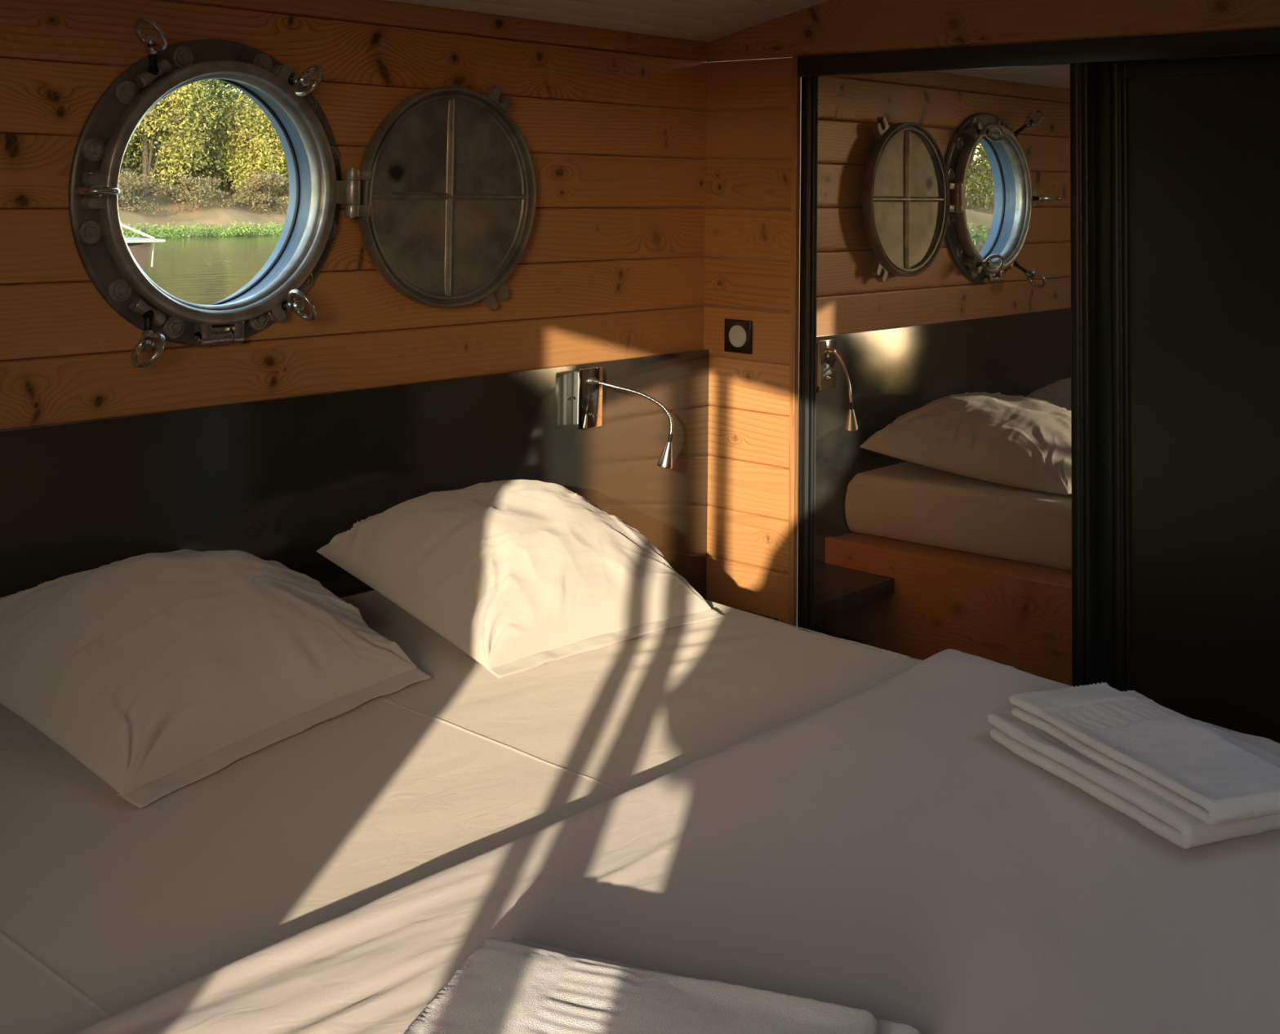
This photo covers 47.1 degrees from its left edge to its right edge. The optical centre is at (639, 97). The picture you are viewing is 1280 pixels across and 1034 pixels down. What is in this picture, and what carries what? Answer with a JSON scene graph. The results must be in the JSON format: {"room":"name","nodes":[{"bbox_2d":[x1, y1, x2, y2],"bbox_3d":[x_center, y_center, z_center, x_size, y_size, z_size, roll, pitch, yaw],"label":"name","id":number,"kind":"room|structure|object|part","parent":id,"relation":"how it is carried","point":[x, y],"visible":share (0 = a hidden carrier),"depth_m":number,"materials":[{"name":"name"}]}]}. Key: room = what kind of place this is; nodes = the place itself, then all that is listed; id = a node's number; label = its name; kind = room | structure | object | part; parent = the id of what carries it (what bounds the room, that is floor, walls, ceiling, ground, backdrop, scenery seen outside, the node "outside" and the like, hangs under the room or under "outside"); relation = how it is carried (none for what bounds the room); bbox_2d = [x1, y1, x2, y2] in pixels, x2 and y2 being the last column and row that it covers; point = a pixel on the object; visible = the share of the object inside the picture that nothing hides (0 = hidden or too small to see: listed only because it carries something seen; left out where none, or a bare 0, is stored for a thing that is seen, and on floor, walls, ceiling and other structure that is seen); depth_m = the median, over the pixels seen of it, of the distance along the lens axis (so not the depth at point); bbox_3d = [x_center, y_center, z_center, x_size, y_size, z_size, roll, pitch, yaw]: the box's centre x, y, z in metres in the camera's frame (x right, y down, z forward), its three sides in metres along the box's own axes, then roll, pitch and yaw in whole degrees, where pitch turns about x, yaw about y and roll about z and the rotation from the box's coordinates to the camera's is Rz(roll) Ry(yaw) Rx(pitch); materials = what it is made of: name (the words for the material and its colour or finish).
{"room":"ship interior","nodes":[
{"label":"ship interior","id":0,"kind":"room"},
{"bbox_2d":[0,0,801,626],"bbox_3d":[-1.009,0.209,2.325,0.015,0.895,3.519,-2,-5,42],"label":"wall","id":1,"kind":"structure","parent":0,"point":[611,124],"depth_m":2.86,"materials":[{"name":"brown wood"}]},
{"bbox_2d":[68,17,536,368],"bbox_3d":[-0.588,0.178,2.742,0.212,0.571,1.040,-2,-5,42],"label":"porthole","id":2,"kind":"object","parent":1,"relation":"attached to","point":[442,196],"visible":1,"depth_m":2.75,"materials":[{"name":"metal"}]},
{"bbox_3d":[-0.729,0.166,2.575,0.036,0.461,0.461,-2,-5,42],"label":"glass frame","id":3,"kind":"part","parent":2,"relation":"part of","materials":[{"name":"metal"}]},
{"bbox_2d":[384,0,831,57],"bbox_3d":[0.411,-0.354,1.544,3.235,0.205,4.200,-2,-5,42],"label":"ceiling","id":4,"kind":"structure","parent":0,"point":[700,20],"depth_m":3.30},
{"bbox_2d":[703,57,792,623],"bbox_3d":[0.257,0.747,3.501,0.272,1.680,0.015,-2,-5,42],"label":"wall","id":5,"kind":"structure","parent":0,"point":[748,103],"depth_m":3.50,"materials":[{"name":"brown wood"}]},
{"bbox_2d":[724,318,752,354],"bbox_3d":[0.235,0.572,3.516,0.080,0.079,0.012,-2,-5,42],"label":"light switch","id":6,"kind":"object","parent":5,"relation":"attached to","point":[738,334],"visible":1,"depth_m":3.51,"materials":[{"name":"black plastic"}]},
{"bbox_2d":[787,56,800,626],"bbox_3d":[0.357,0.732,3.406,0.014,1.660,0.018,-2,-5,42],"label":"trim","id":7,"kind":"structure","parent":5,"relation":"attached to","point":[796,81],"depth_m":3.41,"materials":[{"name":"brown wood"}]},
{"bbox_2d":[706,0,1279,62],"bbox_3d":[0.984,-0.245,2.912,2.200,0.249,0.006,-2,-5,42],"label":"trim","id":8,"kind":"structure","parent":5,"relation":"attached to","point":[833,27],"depth_m":3.15,"materials":[{"name":"brown wood"}]},
{"bbox_3d":[0.401,1.461,1.454,3.230,0.030,4.250,-2,-5,42],"label":"floor","id":9,"kind":"structure","parent":0,"visible":0},
{"bbox_2d":[797,27,1279,743],"bbox_3d":[1.274,0.721,3.005,1.900,1.660,0.644,-2,-5,42],"label":"wardrobe","id":10,"kind":"object","parent":9,"relation":"on","point":[1038,426],"visible":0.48,"depth_m":2.99,"materials":[{"name":"black laminate"}]},
{"bbox_2d":[813,64,1072,685],"bbox_3d":[0.637,0.730,3.162,0.633,1.582,0.004,-2,-5,42],"label":"mirror","id":11,"kind":"object","parent":10,"relation":"on","point":[943,193],"depth_m":3.15,"materials":[{"name":"white mirror"}]},
{"bbox_3d":[1.090,-0.098,2.853,1.880,0.047,0.084,-2,-5,42],"label":"header rail","id":12,"kind":"part","parent":10,"relation":"part of","materials":[{"name":"black laminate"}]},
{"bbox_3d":[1.352,0.712,2.577,1.169,1.600,0.014,-2,-5,42],"label":"black door","id":13,"kind":"part","parent":10,"relation":"part of","materials":[{"name":"laminate"}]},
{"bbox_3d":[1.372,-0.071,2.605,1.129,0.032,0.011,-2,-5,42],"label":"rail","id":14,"kind":"part","parent":10,"relation":"part of","materials":[{"name":"black metal"}]},
{"bbox_3d":[-0.028,1.247,1.772,2.079,0.424,1.925,-2,-5,42],"label":"frame","id":15,"kind":"object","parent":9,"relation":"on","visible":0},
{"bbox_2d":[0,590,922,1033],"bbox_3d":[-0.039,0.960,1.811,2.021,0.164,1.736,-2,-5,42],"label":"sheet","id":16,"kind":"object","parent":15,"relation":"on","point":[109,905],"visible":0.38,"depth_m":1.84,"materials":[{"name":"beige fabric"}]},
{"bbox_2d":[0,549,433,808],"bbox_3d":[-0.646,0.790,2.174,0.573,0.199,0.604,-2,-5,42],"label":"pillow","id":17,"kind":"object","parent":16,"relation":"on","point":[158,673],"visible":1,"depth_m":2.04,"materials":[{"name":"beige fabric"}]},
{"bbox_2d":[315,479,725,678],"bbox_3d":[-0.186,0.826,2.679,0.574,0.202,0.639,-2,-5,42],"label":"pillow","id":18,"kind":"object","parent":16,"relation":"on","point":[519,575],"visible":1,"depth_m":2.52,"materials":[{"name":"beige fabric"}]},
{"bbox_2d":[71,648,1279,1033],"bbox_3d":[0.329,0.914,1.412,1.037,0.195,1.712,-2,-5,42],"label":"duvet","id":19,"kind":"object","parent":16,"relation":"on","point":[876,850],"visible":0.72,"depth_m":1.51,"materials":[{"name":"beige fabric"}]},
{"bbox_2d":[509,938,920,1033],"bbox_3d":[0.006,0.781,1.157,0.389,0.035,0.304,-1,-4,21],"label":"folded towel","id":20,"kind":"object","parent":19,"relation":"on","point":[885,1027],"visible":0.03,"depth_m":1.31,"materials":[{"name":"white fabric"}]},
{"bbox_2d":[403,937,878,1033],"bbox_3d":[-0.015,0.750,1.129,0.356,0.030,0.274,0,-4,18],"label":"folded towel","id":21,"kind":"object","parent":20,"relation":"on","point":[504,987],"visible":1,"depth_m":1.21,"materials":[{"name":"white fabric"}]},
{"bbox_2d":[986,690,1279,848],"bbox_3d":[0.646,0.830,1.840,0.254,0.039,0.376,2,-4,-23],"label":"folded towel","id":22,"kind":"object","parent":19,"relation":"on","point":[1183,829],"visible":0.3,"depth_m":1.75,"materials":[{"name":"white fabric"}]},
{"bbox_2d":[1008,682,1279,826],"bbox_3d":[0.632,0.796,1.805,0.164,0.031,0.377,2,-4,-21],"label":"folded towel","id":23,"kind":"object","parent":22,"relation":"on","point":[1179,760],"visible":1,"depth_m":1.77,"materials":[{"name":"white fabric"}]},
{"bbox_3d":[-1.027,1.075,2.278,0.030,0.840,3.520,-2,-5,42],"label":"wall","id":24,"kind":"structure","parent":0,"visible":0},
{"bbox_2d":[0,349,708,599],"bbox_3d":[-0.662,1.025,2.644,0.014,0.956,2.446,-2,-5,42],"label":"headboard","id":25,"kind":"object","parent":24,"relation":"attached to","point":[273,479],"visible":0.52,"depth_m":2.74,"materials":[{"name":"black laminate"}]},
{"bbox_2d":[573,366,673,468],"bbox_3d":[-0.037,0.702,3.222,0.220,0.211,0.067,1,-3,4],"label":"reading lamp","id":26,"kind":"object","parent":25,"relation":"attached to","point":[588,383],"visible":1,"depth_m":3.21,"materials":[{"name":"grey metal"}]},
{"bbox_3d":[-0.109,0.660,3.225,0.004,0.130,0.072,-2,-5,42],"label":"plate","id":27,"kind":"part","parent":26,"relation":"part of","materials":[{"name":"silver metal"}]},
{"bbox_3d":[-0.020,0.676,3.210,0.185,0.123,0.023,0,-4,6],"label":"gooseneck arm","id":28,"kind":"part","parent":26,"relation":"part of","materials":[{"name":"silver metal"}]},
{"bbox_3d":[0.054,0.778,3.195,0.033,0.058,0.033,-2,-5,42],"label":"lamp shade","id":29,"kind":"part","parent":26,"relation":"part of","materials":[{"name":"silver metal"}]},
{"bbox_2d":[718,603,777,621],"bbox_3d":[0.081,1.293,3.284,0.217,0.198,0.467,-2,-5,42],"label":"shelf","id":30,"kind":"object","parent":25,"relation":"attached to","point":[769,617],"visible":0.07,"depth_m":3.42,"materials":[{"name":"black wood"}]},
{"label":"outside","id":31,"kind":"structure","parent":0,"visible":0},
{"bbox_2d":[142,234,279,305],"bbox_3d":[-22.231,2.520,23.647,59.800,0.001,240.000,-2,-5,42],"label":"river","id":32,"kind":"structure","parent":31,"point":[204,270],"depth_m":24.49,"materials":[{"name":"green liquid"}]},
{"bbox_2d":[120,221,165,271],"bbox_3d":[-7.500,1.764,18.966,0.880,1.454,2.582,-2,-5,42],"label":"punt","id":33,"kind":"object","parent":32,"relation":"on","point":[140,247],"visible":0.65,"depth_m":19.58,"materials":[{"name":"white paint"}]},
{"bbox_2d":[121,219,284,238],"bbox_3d":[-9.836,3.345,37.937,1.833,0.437,18.760,-2,-4,38],"label":"plants","id":34,"kind":"object","parent":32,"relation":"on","point":[175,232],"visible":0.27,"depth_m":36.51,"materials":[{"name":"plant"}]},
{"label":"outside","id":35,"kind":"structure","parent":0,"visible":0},
{"bbox_2d":[118,158,288,237],"bbox_3d":[-36.346,1.031,36.154,90.344,4.397,179.500,-2,-5,42],"label":"riverbank","id":36,"kind":"structure","parent":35,"point":[216,215],"depth_m":38.53,"materials":[{"name":"beige soil"}]},
{"bbox_2d":[117,168,175,216],"bbox_3d":[-13.175,2.539,37.614,2.123,1.473,2.224,1,-3,-3],"label":"shrub","id":37,"kind":"object","parent":36,"relation":"on","point":[126,185],"visible":0.55,"depth_m":37.44,"materials":[{"name":"brown plant"}]},
{"bbox_2d":[120,81,205,187],"bbox_3d":[-17.047,-0.786,42.920,8.737,9.846,9.236,2,-4,-20],"label":"tree","id":38,"kind":"object","parent":36,"relation":"on","point":[135,149],"visible":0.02,"depth_m":42.37,"materials":[{"name":"green plant"}]},
{"bbox_2d":[120,79,234,199],"bbox_3d":[-13.305,0.500,39.933,3.989,5.876,4.105,0,-4,8],"label":"tree","id":39,"kind":"object","parent":36,"relation":"on","point":[147,157],"visible":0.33,"depth_m":39.72,"materials":[{"name":"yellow plant"}]},
{"bbox_2d":[127,79,254,192],"bbox_3d":[-12.907,0.257,42.377,4.218,6.666,4.098,-1,-4,22],"label":"tree","id":40,"kind":"object","parent":36,"relation":"on","point":[220,86],"visible":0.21,"depth_m":41.94,"materials":[{"name":"green plant"}]},
{"bbox_2d":[154,173,248,213],"bbox_3d":[-11.782,2.675,39.089,2.294,1.314,2.073,-2,-5,42],"label":"shrub","id":41,"kind":"object","parent":36,"relation":"on","point":[198,188],"visible":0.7,"depth_m":38.75,"materials":[{"name":"brown plant"}]},
{"bbox_2d":[133,79,287,192],"bbox_3d":[-13.017,-0.500,45.788,8.656,8.894,8.325,3,-4,-30],"label":"tree","id":42,"kind":"object","parent":36,"relation":"on","point":[216,175],"visible":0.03,"depth_m":44.20,"materials":[{"name":"green plant"}]},
{"bbox_2d":[204,91,288,197],"bbox_3d":[-10.870,1.547,42.147,3.100,4.117,3.419,4,-4,-38],"label":"tree","id":43,"kind":"object","parent":36,"relation":"on","point":[268,158],"visible":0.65,"depth_m":41.53,"materials":[{"name":"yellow plant"}]},
{"bbox_2d":[226,168,288,215],"bbox_3d":[-10.405,2.641,40.472,1.976,1.381,2.171,2,-4,-18],"label":"shrub","id":44,"kind":"object","parent":36,"relation":"on","point":[268,179],"visible":0.94,"depth_m":40.06,"materials":[{"name":"brown plant"}]},
{"bbox_2d":[248,100,287,193],"bbox_3d":[-9.846,0.894,44.736,4.532,5.766,4.710,1,-4,-5],"label":"tree","id":45,"kind":"object","parent":36,"relation":"on","point":[270,134],"visible":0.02,"depth_m":44.15,"materials":[{"name":"green plant"}]},
{"bbox_2d":[274,189,288,201],"bbox_3d":[-9.201,2.845,41.892,2.677,1.299,2.258,-2,-5,42],"label":"shrub","id":46,"kind":"object","parent":36,"relation":"on","point":[286,192],"visible":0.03,"depth_m":41.78,"materials":[{"name":"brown plant"}]}
]}

